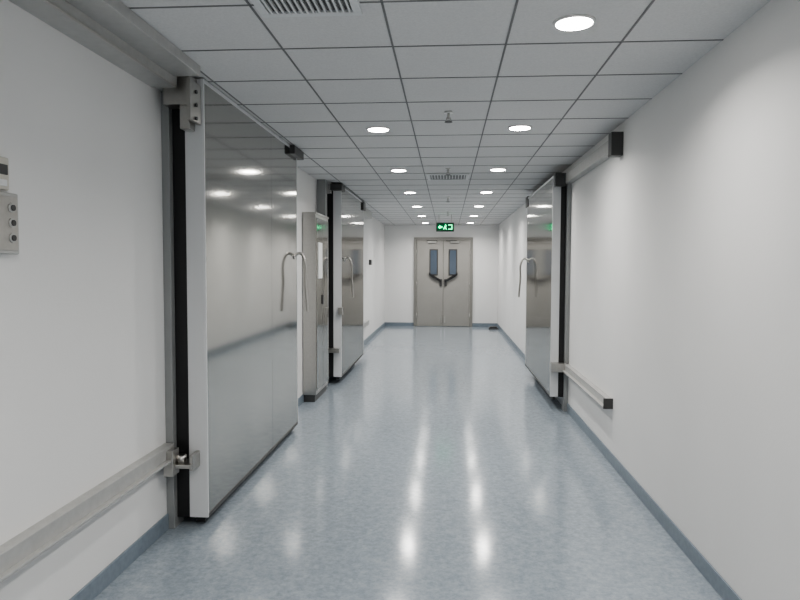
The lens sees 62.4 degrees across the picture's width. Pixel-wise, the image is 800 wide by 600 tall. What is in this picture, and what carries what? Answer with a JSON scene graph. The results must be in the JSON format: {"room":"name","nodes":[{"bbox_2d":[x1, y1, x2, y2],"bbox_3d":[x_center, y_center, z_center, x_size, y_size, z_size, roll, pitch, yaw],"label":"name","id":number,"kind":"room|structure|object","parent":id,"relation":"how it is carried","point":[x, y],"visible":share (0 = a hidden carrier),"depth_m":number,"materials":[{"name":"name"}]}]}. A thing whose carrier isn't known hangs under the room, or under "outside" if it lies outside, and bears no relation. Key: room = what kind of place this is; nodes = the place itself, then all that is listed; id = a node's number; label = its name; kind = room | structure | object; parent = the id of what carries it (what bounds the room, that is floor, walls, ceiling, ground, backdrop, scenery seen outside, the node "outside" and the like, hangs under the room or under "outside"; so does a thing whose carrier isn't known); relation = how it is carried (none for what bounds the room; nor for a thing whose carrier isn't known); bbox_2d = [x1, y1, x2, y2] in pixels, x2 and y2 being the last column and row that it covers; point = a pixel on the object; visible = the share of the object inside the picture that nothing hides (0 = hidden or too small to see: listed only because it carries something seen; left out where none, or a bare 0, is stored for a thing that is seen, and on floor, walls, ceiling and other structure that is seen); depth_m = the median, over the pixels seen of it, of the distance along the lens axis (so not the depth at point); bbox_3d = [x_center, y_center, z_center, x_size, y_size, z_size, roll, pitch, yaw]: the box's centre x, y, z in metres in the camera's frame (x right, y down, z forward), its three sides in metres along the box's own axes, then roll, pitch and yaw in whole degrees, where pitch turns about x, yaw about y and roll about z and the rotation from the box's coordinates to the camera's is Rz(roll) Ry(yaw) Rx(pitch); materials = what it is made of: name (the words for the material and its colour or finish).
{"room":"hospital corridor","nodes":[
{"label":"hospital corridor","id":0,"kind":"room"},
{"bbox_2d":[177,453,186,463],"bbox_3d":[-1.374,0.998,4.154,0.060,0.050,0.060,0,3,4],"label":"roller","id":1,"kind":"object","parent":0,"point":[181,458],"depth_m":4.13,"materials":[{"name":"silver metal"}]},
{"bbox_2d":[0,0,384,599],"bbox_3d":[-1.360,-0.104,6.969,0.150,2.860,23.700,0,3,4],"label":"wall","id":2,"kind":"structure","parent":0,"point":[82,349],"depth_m":3.20,"materials":[{"name":"paint"}]},
{"bbox_2d":[0,156,8,190],"bbox_3d":[-1.581,-0.500,2.578,0.030,0.130,0.140,0,3,4],"label":"card reader","id":3,"kind":"object","parent":2,"relation":"attached to","point":[4,166],"visible":1,"depth_m":2.61,"materials":[{"name":"grey plastic"}]},
{"bbox_2d":[0,191,18,254],"bbox_3d":[-1.571,-0.304,2.601,0.051,0.245,0.188,0,3,4],"label":"control box","id":4,"kind":"object","parent":2,"relation":"attached to","point":[9,224],"visible":1,"depth_m":2.62,"materials":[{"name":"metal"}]},
{"bbox_2d":[0,443,173,582],"bbox_3d":[-1.644,1.089,1.438,0.090,0.090,5.520,0,3,4],"label":"rail","id":5,"kind":"object","parent":2,"relation":"attached to","point":[25,543],"depth_m":3.07,"materials":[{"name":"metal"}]},
{"bbox_2d":[8,0,176,87],"bbox_3d":[-1.598,-1.187,1.260,0.175,0.123,5.400,0,3,4],"label":"track","id":6,"kind":"object","parent":2,"relation":"attached to","point":[41,10],"depth_m":3.14,"materials":[{"name":"metal"}]},
{"bbox_2d":[66,0,199,75],"bbox_3d":[-1.448,-1.217,1.228,0.160,0.058,5.360,0,3,4],"label":"track","id":7,"kind":"object","parent":6,"relation":"attached to","point":[116,17],"visible":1,"depth_m":3.21,"materials":[{"name":"metal"}]},
{"bbox_2d":[155,76,308,311],"bbox_3d":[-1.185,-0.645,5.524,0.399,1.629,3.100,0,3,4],"label":"bracket","id":8,"kind":"object","parent":6,"relation":"hanging from","point":[173,98],"depth_m":4.01,"materials":[{"name":"grey metal"}]},
{"bbox_2d":[186,78,200,124],"bbox_3d":[-1.259,-1.208,4.033,0.025,0.240,0.175,0,3,4],"label":"hanger plate","id":9,"kind":"object","parent":8,"relation":"attached to","point":[192,98],"visible":0.98,"depth_m":3.99,"materials":[{"name":"silver metal"}]},
{"bbox_2d":[185,78,206,517],"bbox_3d":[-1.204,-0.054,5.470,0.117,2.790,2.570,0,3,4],"label":"door edge","id":10,"kind":"object","parent":8,"relation":"attached to","point":[194,198],"visible":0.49,"depth_m":4.19,"materials":[{"name":"silver metal"}]},
{"bbox_2d":[172,109,189,516],"bbox_3d":[-1.392,0.008,4.226,0.080,2.790,0.060,0,3,4],"label":"gasket","id":11,"kind":"object","parent":10,"relation":"attached to","point":[178,135],"visible":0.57,"depth_m":4.20,"materials":[{"name":"black rubber"}]},
{"bbox_2d":[189,450,199,470],"bbox_3d":[-1.299,1.017,4.179,0.025,0.100,0.118,0,3,4],"label":"plate","id":12,"kind":"object","parent":10,"relation":"attached to","point":[194,459],"depth_m":4.16,"materials":[{"name":"silver metal"}]},
{"bbox_2d":[175,459,191,468],"bbox_3d":[-1.373,1.035,4.175,0.160,0.025,0.138,0,3,4],"label":"bracket","id":13,"kind":"object","parent":12,"relation":"attached to","point":[186,465],"depth_m":4.11,"materials":[{"name":"silver metal"}]},
{"bbox_2d":[204,84,272,511],"bbox_3d":[-1.179,-0.029,4.984,0.004,2.750,1.580,0,3,4],"label":"sliding door","id":14,"kind":"structure","parent":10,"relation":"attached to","point":[237,148],"depth_m":4.81,"materials":[{"name":"silver metal"}]},
{"bbox_2d":[204,79,289,147],"bbox_3d":[-1.141,-1.434,5.396,0.013,0.025,2.540,0,3,4],"label":"trim","id":15,"kind":"structure","parent":10,"relation":"attached to","point":[208,84],"depth_m":4.90,"materials":[{"name":"grey metal"}]},
{"bbox_2d":[209,422,297,516],"bbox_3d":[-1.150,1.328,5.535,0.014,0.025,2.540,0,3,4],"label":"trim","id":16,"kind":"structure","parent":10,"relation":"attached to","point":[291,429],"depth_m":5.09,"materials":[{"name":"grey metal"}]},
{"bbox_2d":[271,134,297,445],"bbox_3d":[-1.087,-0.093,6.254,0.004,2.750,0.963,0,3,4],"label":"panel","id":17,"kind":"object","parent":10,"relation":"attached to","point":[283,164],"visible":0.86,"depth_m":6.19,"materials":[{"name":"silver metal"}]},
{"bbox_2d":[164,447,178,476],"bbox_3d":[-1.427,1.010,4.118,0.060,0.160,0.100,0,3,4],"label":"guide plate","id":18,"kind":"object","parent":2,"relation":"attached to","point":[170,470],"visible":0.83,"depth_m":4.07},
{"bbox_2d":[161,91,183,528],"bbox_3d":[-1.457,0.038,4.228,0.050,2.850,0.150,0,3,4],"label":"door frame","id":19,"kind":"structure","parent":2,"relation":"attached to","point":[166,112],"depth_m":4.16,"materials":[{"name":"grey metal"}]},
{"bbox_2d":[202,79,208,517],"bbox_3d":[-1.237,0.010,4.193,0.013,2.788,0.014,0,3,4],"label":"trim","id":20,"kind":"structure","parent":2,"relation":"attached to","point":[202,79],"depth_m":4.19,"materials":[{"name":"silver metal"}]},
{"bbox_2d":[69,322,384,599],"bbox_3d":[-1.284,1.274,7.032,0.012,0.100,23.700,0,3,4],"label":"baseboard","id":21,"kind":"structure","parent":2,"relation":"attached to","point":[93,588],"depth_m":3.66,"materials":[{"name":"plastic"}]},
{"bbox_2d":[296,158,297,417],"bbox_3d":[-1.054,-0.117,6.737,0.013,2.788,0.014,0,3,4],"label":"trim","id":22,"kind":"structure","parent":2,"relation":"attached to","point":[296,158],"depth_m":6.76,"materials":[{"name":"silver metal"}]},
{"bbox_2d":[329,348,339,352],"bbox_3d":[-0.966,0.716,9.396,0.220,0.060,0.110,0,3,4],"label":"bracket","id":23,"kind":"object","parent":2,"relation":"attached to","point":[331,350],"visible":0.56,"depth_m":9.34,"materials":[{"name":"silver metal"}]},
{"bbox_2d":[364,320,368,327],"bbox_3d":[-0.802,0.545,13.210,0.080,0.100,2.450,0,3,4],"label":"rail","id":24,"kind":"object","parent":2,"relation":"attached to","point":[366,322],"visible":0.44,"depth_m":13.99,"materials":[{"name":"metal"}]},
{"bbox_2d":[93,326,722,599],"bbox_3d":[0.303,1.385,6.924,3.595,0.100,24.100,0,3,4],"label":"floor","id":25,"kind":"structure","parent":0,"point":[437,466],"depth_m":4.63,"materials":[{"name":"plastic"}]},
{"bbox_2d":[196,428,293,521],"bbox_3d":[-1.207,1.359,5.540,0.060,0.042,2.510,0,3,4],"label":"seal","id":26,"kind":"object","parent":25,"relation":"on","point":[198,519],"visible":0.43,"depth_m":4.32,"materials":[{"name":"black rubber"}]},
{"bbox_2d":[302,212,328,401],"bbox_3d":[-1.073,0.075,8.538,0.190,2.345,0.870,0,3,4],"label":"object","id":27,"kind":"object","parent":25,"relation":"on","point":[314,224],"visible":1,"depth_m":8.16,"materials":[{"name":"grey metal"}]},
{"bbox_2d":[317,180,327,386],"bbox_3d":[-1.064,-0.209,9.091,0.125,2.859,0.160,0,3,4],"label":"post","id":28,"kind":"object","parent":25,"relation":"on","point":[321,184],"visible":0.2,"depth_m":8.96,"materials":[{"name":"grey metal"}]},
{"bbox_2d":[385,225,497,326],"bbox_3d":[1.163,-0.687,18.729,3.495,2.860,0.150,0,3,4],"label":"wall","id":29,"kind":"structure","parent":0,"point":[399,239],"depth_m":18.64,"materials":[{"name":"paint"}]},
{"bbox_2d":[385,322,413,325],"bbox_3d":[-0.016,0.687,18.801,0.828,0.100,0.012,0,3,4],"label":"baseboard","id":30,"kind":"structure","parent":29,"relation":"attached to","point":[386,323],"depth_m":18.79,"materials":[{"name":"plastic"}]},
{"bbox_2d":[414,237,416,325],"bbox_3d":[0.430,-0.512,18.690,0.080,2.510,0.050,0,3,4],"label":"frame","id":31,"kind":"object","parent":29,"relation":"attached to","point":[415,238],"visible":1,"depth_m":18.66,"materials":[{"name":"grey metal"}]},
{"bbox_2d":[417,240,442,325],"bbox_3d":[0.845,-0.472,18.669,0.741,2.415,0.033,0,3,4],"label":"leaf","id":32,"kind":"object","parent":29,"relation":"attached to","point":[429,290],"visible":1,"depth_m":18.66,"materials":[{"name":"grey paint"}]},
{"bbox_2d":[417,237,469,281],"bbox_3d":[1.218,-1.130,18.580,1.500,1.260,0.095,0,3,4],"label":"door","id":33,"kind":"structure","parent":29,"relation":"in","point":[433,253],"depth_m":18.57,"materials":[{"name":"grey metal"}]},
{"bbox_2d":[443,240,469,325],"bbox_3d":[1.592,-0.467,18.615,0.741,2.415,0.033,0,3,4],"label":"leaf","id":34,"kind":"object","parent":29,"relation":"attached to","point":[456,295],"visible":1,"depth_m":18.60,"materials":[{"name":"grey paint"}]},
{"bbox_2d":[469,237,472,326],"bbox_3d":[2.006,-0.501,18.577,0.080,2.510,0.050,0,3,4],"label":"frame","id":35,"kind":"object","parent":29,"relation":"attached to","point":[471,238],"visible":1,"depth_m":18.55,"materials":[{"name":"grey metal"}]},
{"bbox_2d":[472,323,496,326],"bbox_3d":[2.384,0.704,18.629,0.703,0.100,0.012,0,3,4],"label":"baseboard","id":36,"kind":"structure","parent":29,"relation":"attached to","point":[473,324],"depth_m":18.62,"materials":[{"name":"plastic"}]},
{"bbox_2d":[120,0,770,224],"bbox_3d":[0.313,-1.571,6.775,3.595,0.100,24.100,0,3,4],"label":"ceiling","id":37,"kind":"structure","parent":0,"point":[475,21],"depth_m":4.09,"materials":[{"name":"tile"}]},
{"bbox_2d":[200,70,392,223],"bbox_3d":[-1.001,-1.529,6.872,0.011,0.004,23.700,0,3,4],"label":"ceiling grid bar","id":38,"kind":"object","parent":37,"relation":"attached to","point":[200,70],"visible":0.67,"depth_m":5.41,"materials":[{"name":"silver metal"}]},
{"bbox_2d":[290,145,303,159],"bbox_3d":[-1.103,-1.467,6.581,0.200,0.082,0.400,0,3,4],"label":"hanger","id":39,"kind":"object","parent":37,"relation":"attached to","point":[295,151],"visible":0.47,"depth_m":6.49,"materials":[{"name":"black metal"}]},
{"bbox_2d":[129,0,472,8],"bbox_3d":[0.036,-1.328,2.933,3.195,0.004,0.011,0,3,4],"label":"grid crosspiece","id":40,"kind":"object","parent":37,"relation":"attached to","point":[406,0],"visible":0.44,"depth_m":2.98,"materials":[{"name":"silver metal"}]},
{"bbox_2d":[250,0,362,17],"bbox_3d":[-0.429,-1.313,2.776,0.470,0.018,0.600,0,3,4],"label":"ceiling air vent","id":41,"kind":"object","parent":37,"relation":"in","point":[267,8],"depth_m":2.99,"materials":[{"name":"white metal"}]},
{"bbox_2d":[245,0,415,224],"bbox_3d":[-0.403,-1.525,6.829,0.011,0.004,23.700,0,3,4],"label":"ceiling grid bar","id":42,"kind":"object","parent":37,"relation":"attached to","point":[246,1],"visible":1,"depth_m":4.07,"materials":[{"name":"silver metal"}]},
{"bbox_2d":[327,182,371,218],"bbox_3d":[-0.859,-1.700,11.772,0.140,0.148,5.100,0,3,4],"label":"track","id":43,"kind":"object","parent":37,"relation":"attached to","point":[367,214],"visible":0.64,"depth_m":13.33,"materials":[{"name":"metal"}]},
{"bbox_2d":[328,184,344,191],"bbox_3d":[-0.902,-1.588,9.371,0.200,0.085,0.300,0,3,4],"label":"hanger","id":44,"kind":"object","parent":43,"relation":"hanging from","point":[333,187],"visible":0.86,"depth_m":9.22,"materials":[{"name":"black metal"}]},
{"bbox_2d":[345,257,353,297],"bbox_3d":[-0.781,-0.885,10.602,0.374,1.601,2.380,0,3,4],"label":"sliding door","id":45,"kind":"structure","parent":43,"relation":"hanging from","point":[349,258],"depth_m":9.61,"materials":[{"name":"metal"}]},
{"bbox_2d":[333,191,340,376],"bbox_3d":[-0.804,-0.322,10.632,0.112,2.730,2.500,0,3,4],"label":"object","id":46,"kind":"object","parent":45,"relation":"attached to","point":[336,194],"visible":0.4,"depth_m":9.39,"materials":[{"name":"silver metal"}]},
{"bbox_2d":[327,191,332,376],"bbox_3d":[-1.002,-0.262,9.425,0.110,2.730,0.060,0,3,4],"label":"gasket","id":47,"kind":"object","parent":46,"relation":"attached to","point":[329,196],"visible":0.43,"depth_m":9.39,"materials":[{"name":"black rubber"}]},
{"bbox_2d":[338,307,342,314],"bbox_3d":[-0.843,0.157,9.379,0.060,0.100,0.070,0,3,4],"label":"box","id":48,"kind":"object","parent":46,"relation":"attached to","point":[340,309],"visible":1,"depth_m":9.35,"materials":[{"name":"silver metal"}]},
{"bbox_2d":[341,191,341,376],"bbox_3d":[-0.838,-0.259,9.391,0.013,2.728,0.014,0,3,4],"label":"trim","id":49,"kind":"structure","parent":46,"relation":"attached to","point":[341,191],"depth_m":9.38,"materials":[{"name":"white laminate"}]},
{"bbox_2d":[342,190,355,373],"bbox_3d":[-0.781,-0.298,10.160,0.004,2.690,1.536,0,3,4],"label":"sheet","id":50,"kind":"object","parent":46,"relation":"attached to","point":[348,200],"visible":0.86,"depth_m":10.08,"materials":[{"name":"silver metal"}]},
{"bbox_2d":[342,353,363,375],"bbox_3d":[-0.753,1.030,10.696,0.014,0.025,2.470,0,3,4],"label":"trim","id":51,"kind":"structure","parent":46,"relation":"attached to","point":[363,353],"depth_m":10.48,"materials":[{"name":"grey plastic"}]},
{"bbox_2d":[356,198,362,359],"bbox_3d":[-0.692,-0.360,11.395,0.004,2.690,0.936,0,3,4],"label":"sheet","id":52,"kind":"object","parent":46,"relation":"attached to","point":[359,212],"visible":0.86,"depth_m":11.31,"materials":[{"name":"silver metal"}]},
{"bbox_2d":[363,211,363,352],"bbox_3d":[-0.660,-0.383,11.866,0.013,2.728,0.014,0,3,4],"label":"trim","id":53,"kind":"structure","parent":46,"relation":"attached to","point":[363,211],"depth_m":11.86,"materials":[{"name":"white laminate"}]},
{"bbox_2d":[362,201,365,210],"bbox_3d":[-0.710,-1.670,11.763,0.160,0.150,0.300,0,3,4],"label":"hanger","id":54,"kind":"object","parent":37,"relation":"attached to","point":[363,202],"visible":0.44,"depth_m":11.67,"materials":[{"name":"black metal"}]},
{"bbox_2d":[354,194,397,194],"bbox_3d":[0.596,-1.716,10.703,3.195,0.004,0.011,0,3,4],"label":"grid crosspiece","id":55,"kind":"object","parent":37,"relation":"attached to","point":[354,194],"visible":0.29,"depth_m":10.77,"materials":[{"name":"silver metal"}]},
{"bbox_2d":[367,126,389,131],"bbox_3d":[-0.186,-1.460,5.652,0.200,0.012,0.200,0,3,4],"label":"recessed light","id":56,"kind":"object","parent":37,"relation":"in","point":[374,128],"visible":1,"depth_m":5.62,"materials":[{"name":"white plastic"}]},
{"bbox_2d":[368,128,387,131],"bbox_3d":[-0.186,-1.460,5.652,0.170,0.012,0.170,0,3,4],"label":"diffuser","id":57,"kind":"object","parent":56,"relation":"attached to","point":[369,129],"depth_m":5.63,"materials":[{"name":"white plastic"}]},
{"bbox_2d":[391,169,406,171],"bbox_3d":[-0.015,-1.580,8.043,0.200,0.012,0.200,0,3,4],"label":"recessed light","id":58,"kind":"object","parent":37,"relation":"in","point":[393,170],"visible":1,"depth_m":8.01,"materials":[{"name":"white plastic"}]},
{"bbox_2d":[382,223,424,223],"bbox_3d":[1.112,-2.075,17.875,3.195,0.004,0.011,0,3,4],"label":"grid crosspiece","id":59,"kind":"object","parent":37,"relation":"attached to","point":[382,223],"visible":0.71,"depth_m":17.94,"materials":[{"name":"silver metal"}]},
{"bbox_2d":[380,0,436,222],"bbox_3d":[0.196,-1.521,6.786,0.011,0.004,23.700,0,3,4],"label":"ceiling grid bar","id":60,"kind":"object","parent":37,"relation":"attached to","point":[381,1],"visible":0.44,"depth_m":4.08,"materials":[{"name":"silver metal"}]},
{"bbox_2d":[391,212,463,212],"bbox_3d":[0.854,-1.895,14.289,3.195,0.004,0.011,0,3,4],"label":"grid crosspiece","id":61,"kind":"object","parent":37,"relation":"attached to","point":[391,212],"visible":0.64,"depth_m":14.30,"materials":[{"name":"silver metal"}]},
{"bbox_2d":[299,146,558,148],"bbox_3d":[0.294,-1.507,6.519,3.195,0.004,0.011,0,3,4],"label":"grid crosspiece","id":62,"kind":"object","parent":37,"relation":"attached to","point":[505,146],"visible":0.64,"depth_m":6.51,"materials":[{"name":"silver metal"}]},
{"bbox_2d":[339,165,524,166],"bbox_3d":[0.381,-1.567,7.714,3.195,0.004,0.011,0,3,4],"label":"grid crosspiece","id":63,"kind":"object","parent":37,"relation":"attached to","point":[471,165],"visible":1,"depth_m":7.68,"materials":[{"name":"silver metal"}]},
{"bbox_2d":[403,207,468,207],"bbox_3d":[0.768,-1.836,13.094,3.195,0.004,0.011,0,3,4],"label":"grid crosspiece","id":64,"kind":"object","parent":37,"relation":"attached to","point":[403,207],"visible":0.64,"depth_m":13.09,"materials":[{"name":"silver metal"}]},
{"bbox_2d":[304,156,577,158],"bbox_3d":[0.337,-1.537,7.116,3.195,0.004,0.011,0,3,4],"label":"grid crosspiece","id":65,"kind":"object","parent":37,"relation":"attached to","point":[524,156],"visible":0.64,"depth_m":7.10,"materials":[{"name":"silver metal"}]},
{"bbox_2d":[410,201,471,201],"bbox_3d":[0.682,-1.776,11.898,3.195,0.004,0.011,0,3,4],"label":"grid crosspiece","id":66,"kind":"object","parent":37,"relation":"attached to","point":[410,201],"visible":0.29,"depth_m":11.89,"materials":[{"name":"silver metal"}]},
{"bbox_2d":[260,118,624,122],"bbox_3d":[0.208,-1.447,5.323,3.195,0.004,0.011,0,3,4],"label":"grid crosspiece","id":67,"kind":"object","parent":37,"relation":"attached to","point":[569,118],"visible":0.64,"depth_m":5.31,"materials":[{"name":"silver metal"}]},
{"bbox_2d":[345,184,542,185],"bbox_3d":[0.509,-1.656,9.507,3.195,0.004,0.011,0,3,4],"label":"grid crosspiece","id":68,"kind":"object","parent":37,"relation":"attached to","point":[507,184],"visible":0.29,"depth_m":9.50,"materials":[{"name":"silver metal"}]},
{"bbox_2d":[207,73,681,81],"bbox_3d":[0.122,-1.387,4.128,3.195,0.004,0.011,0,3,4],"label":"grid crosspiece","id":69,"kind":"object","parent":37,"relation":"attached to","point":[668,73],"visible":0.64,"depth_m":4.11,"materials":[{"name":"silver metal"}]},
{"bbox_2d":[237,98,651,104],"bbox_3d":[0.165,-1.417,4.726,3.195,0.004,0.011,0,3,4],"label":"grid crosspiece","id":70,"kind":"object","parent":37,"relation":"attached to","point":[645,98],"visible":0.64,"depth_m":4.71,"materials":[{"name":"silver metal"}]},
{"bbox_2d":[436,215,453,231],"bbox_3d":[1.020,-1.737,14.914,0.400,0.380,0.047,0,3,4],"label":"exit sign","id":71,"kind":"object","parent":37,"relation":"hanging from","point":[440,227],"visible":1,"depth_m":14.90,"materials":[{"name":"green plastic"}]},
{"bbox_2d":[427,173,469,179],"bbox_3d":[0.627,-1.602,8.598,0.540,0.018,0.540,0,3,4],"label":"ceiling air vent","id":72,"kind":"object","parent":37,"relation":"in","point":[437,176],"depth_m":8.58,"materials":[{"name":"white metal"}]},
{"bbox_2d":[444,111,452,122],"bbox_3d":[0.369,-1.393,5.023,0.070,0.080,0.070,0,3,4],"label":"sprinkler","id":73,"kind":"object","parent":37,"relation":"hanging from","point":[448,113],"depth_m":5.02,"materials":[{"name":"silver metal"}]},
{"bbox_2d":[181,39,723,51],"bbox_3d":[0.079,-1.358,3.530,3.195,0.004,0.011,0,3,4],"label":"grid crosspiece","id":74,"kind":"object","parent":37,"relation":"attached to","point":[714,39],"visible":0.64,"depth_m":3.51,"materials":[{"name":"silver metal"}]},
{"bbox_2d":[301,133,609,136],"bbox_3d":[0.251,-1.477,5.921,3.195,0.004,0.011,0,3,4],"label":"grid crosspiece","id":75,"kind":"object","parent":37,"relation":"attached to","point":[576,133],"visible":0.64,"depth_m":5.92,"materials":[{"name":"silver metal"}]},
{"bbox_2d":[425,218,505,218],"bbox_3d":[0.983,-1.985,16.082,3.195,0.004,0.011,0,3,4],"label":"grid crosspiece","id":76,"kind":"object","parent":37,"relation":"attached to","point":[425,218],"visible":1,"depth_m":16.03,"materials":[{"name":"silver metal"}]},
{"bbox_2d":[371,172,561,173],"bbox_3d":[0.423,-1.597,8.312,3.195,0.004,0.011,0,3,4],"label":"grid crosspiece","id":77,"kind":"object","parent":37,"relation":"attached to","point":[519,172],"visible":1,"depth_m":8.33,"materials":[{"name":"silver metal"}]},
{"bbox_2d":[449,204,513,204],"bbox_3d":[0.725,-1.806,12.496,3.195,0.004,0.011,0,3,4],"label":"grid crosspiece","id":78,"kind":"object","parent":37,"relation":"attached to","point":[449,204],"visible":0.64,"depth_m":12.43,"materials":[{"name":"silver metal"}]},
{"bbox_2d":[458,0,518,224],"bbox_3d":[0.794,-1.517,6.743,0.011,0.004,23.700,0,3,4],"label":"ceiling grid bar","id":79,"kind":"object","parent":37,"relation":"attached to","point":[516,3],"visible":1,"depth_m":4.08,"materials":[{"name":"silver metal"}]},
{"bbox_2d":[472,214,510,214],"bbox_3d":[0.897,-1.925,14.887,3.195,0.004,0.011,0,3,4],"label":"grid crosspiece","id":80,"kind":"object","parent":37,"relation":"attached to","point":[472,214],"visible":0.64,"depth_m":14.80,"materials":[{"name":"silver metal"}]},
{"bbox_2d":[490,168,505,170],"bbox_3d":[1.182,-1.571,7.957,0.200,0.012,0.200,0,3,4],"label":"recessed light","id":81,"kind":"object","parent":37,"relation":"in","point":[492,169],"visible":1,"depth_m":7.90,"materials":[{"name":"white plastic"}]},
{"bbox_2d":[487,189,536,189],"bbox_3d":[0.552,-1.686,10.105,3.195,0.004,0.011,0,3,4],"label":"grid crosspiece","id":82,"kind":"object","parent":37,"relation":"attached to","point":[487,189],"visible":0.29,"depth_m":10.02,"materials":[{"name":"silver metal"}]},
{"bbox_2d":[508,125,531,130],"bbox_3d":[1.010,-1.452,5.566,0.200,0.012,0.200,0,3,4],"label":"recessed light","id":83,"kind":"object","parent":37,"relation":"in","point":[513,127],"visible":1,"depth_m":5.53,"materials":[{"name":"white plastic"}]},
{"bbox_2d":[510,126,529,130],"bbox_3d":[1.010,-1.452,5.566,0.170,0.012,0.170,0,3,4],"label":"diffuser","id":84,"kind":"object","parent":83,"relation":"attached to","point":[514,128],"depth_m":5.56,"materials":[{"name":"white plastic"}]},
{"bbox_2d":[480,0,654,224],"bbox_3d":[1.393,-1.512,6.700,0.011,0.004,23.700,0,3,4],"label":"ceiling grid bar","id":85,"kind":"object","parent":37,"relation":"attached to","point":[652,1],"visible":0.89,"depth_m":4.05,"materials":[{"name":"silver metal"}]},
{"bbox_2d":[553,14,595,30],"bbox_3d":[0.838,-1.332,3.176,0.200,0.012,0.200,0,3,4],"label":"recessed light","id":86,"kind":"object","parent":37,"relation":"in","point":[573,22],"visible":1,"depth_m":3.15,"materials":[{"name":"white plastic"}]},
{"bbox_2d":[497,0,799,599],"bbox_3d":[1.976,-0.081,6.730,0.150,2.860,23.700,0,3,4],"label":"wall","id":87,"kind":"structure","parent":0,"point":[685,257],"depth_m":3.59,"materials":[{"name":"paint"}]},
{"bbox_2d":[525,255,526,354],"bbox_3d":[1.952,-0.274,10.177,0.013,2.578,0.014,0,3,4],"label":"trim","id":88,"kind":"structure","parent":87,"relation":"attached to","point":[526,255],"depth_m":10.22,"materials":[{"name":"silver metal"}]},
{"bbox_2d":[528,176,552,198],"bbox_3d":[1.868,-1.488,8.876,0.013,0.025,2.470,0,3,4],"label":"trim","id":89,"kind":"structure","parent":87,"relation":"attached to","point":[546,182],"depth_m":8.63,"materials":[{"name":"silver metal"}]},
{"bbox_2d":[550,362,566,371],"bbox_3d":[1.840,0.782,7.676,0.175,0.100,0.120,0,3,4],"label":"bracket","id":90,"kind":"object","parent":87,"relation":"attached to","point":[554,366],"visible":0.77,"depth_m":7.62,"materials":[{"name":"silver metal"}]},
{"bbox_2d":[562,184,571,410],"bbox_3d":[1.946,-0.070,7.711,0.050,2.740,0.150,0,3,4],"label":"door frame","id":91,"kind":"structure","parent":87,"relation":"attached to","point":[569,186],"depth_m":7.64,"materials":[{"name":"grey metal"}]},
{"bbox_2d":[562,364,612,408],"bbox_3d":[1.846,0.834,6.647,0.085,0.090,2.055,0,3,4],"label":"rail","id":92,"kind":"object","parent":87,"relation":"attached to","point":[593,389],"depth_m":6.30,"materials":[{"name":"metal"}]},
{"bbox_2d":[566,141,608,183],"bbox_3d":[1.957,-1.407,7.910,0.075,0.110,5.020,0,3,4],"label":"track","id":93,"kind":"object","parent":87,"relation":"attached to","point":[600,155],"visible":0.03,"depth_m":6.37,"materials":[{"name":"metal"}]},
{"bbox_2d":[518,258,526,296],"bbox_3d":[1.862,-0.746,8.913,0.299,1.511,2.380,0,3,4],"label":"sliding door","id":94,"kind":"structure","parent":93,"relation":"hanging from","point":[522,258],"depth_m":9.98,"materials":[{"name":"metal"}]},
{"bbox_2d":[551,187,560,396],"bbox_3d":[1.906,-0.212,8.937,0.087,2.580,2.500,0,3,4],"label":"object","id":95,"kind":"object","parent":94,"relation":"attached to","point":[557,190],"visible":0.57,"depth_m":7.69,"materials":[{"name":"silver metal"}]},
{"bbox_2d":[525,193,535,372],"bbox_3d":[1.917,-0.251,9.707,0.004,2.540,0.936,0,3,4],"label":"sheet","id":96,"kind":"object","parent":95,"relation":"attached to","point":[532,200],"visible":1,"depth_m":9.67,"materials":[{"name":"silver metal"}]},
{"bbox_2d":[525,364,549,395],"bbox_3d":[1.859,1.063,9.004,0.014,0.025,2.470,0,3,4],"label":"trim","id":97,"kind":"structure","parent":95,"relation":"attached to","point":[525,364],"depth_m":8.78,"materials":[{"name":"grey plastic"}]},
{"bbox_2d":[533,179,552,393],"bbox_3d":[1.828,-0.189,8.472,0.004,2.540,1.536,0,3,4],"label":"sheet","id":98,"kind":"object","parent":95,"relation":"attached to","point":[544,196],"visible":1,"depth_m":8.39,"materials":[{"name":"silver metal"}]},
{"bbox_2d":[550,176,553,396],"bbox_3d":[1.774,-0.151,7.703,0.013,2.578,0.014,0,3,4],"label":"trim","id":99,"kind":"structure","parent":95,"relation":"attached to","point":[553,176],"depth_m":7.70,"materials":[{"name":"silver metal"}]},
{"bbox_2d":[558,184,566,396],"bbox_3d":[1.892,-0.151,7.716,0.060,2.580,0.060,0,3,4],"label":"gasket","id":100,"kind":"object","parent":95,"relation":"attached to","point":[563,189],"visible":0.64,"depth_m":7.69,"materials":[{"name":"black rubber"}]},
{"bbox_2d":[553,173,565,186],"bbox_3d":[1.845,-1.384,7.638,0.120,0.150,0.180,0,3,4],"label":"hanger","id":101,"kind":"object","parent":93,"relation":"hanging from","point":[559,178],"visible":0.84,"depth_m":7.55,"materials":[{"name":"grey plastic"}]},
{"bbox_2d":[608,132,623,157],"bbox_3d":[1.767,-1.272,5.406,0.095,0.190,0.110,0,3,4],"label":"end cap","id":102,"kind":"object","parent":93,"relation":"attached to","point":[615,139],"visible":1,"depth_m":5.35,"materials":[{"name":"grey plastic"}]},
{"bbox_2d":[497,323,741,599],"bbox_3d":[1.891,1.297,6.805,0.012,0.100,23.700,0,3,4],"label":"baseboard","id":103,"kind":"structure","parent":87,"relation":"attached to","point":[701,563],"depth_m":4.30,"materials":[{"name":"plastic"}]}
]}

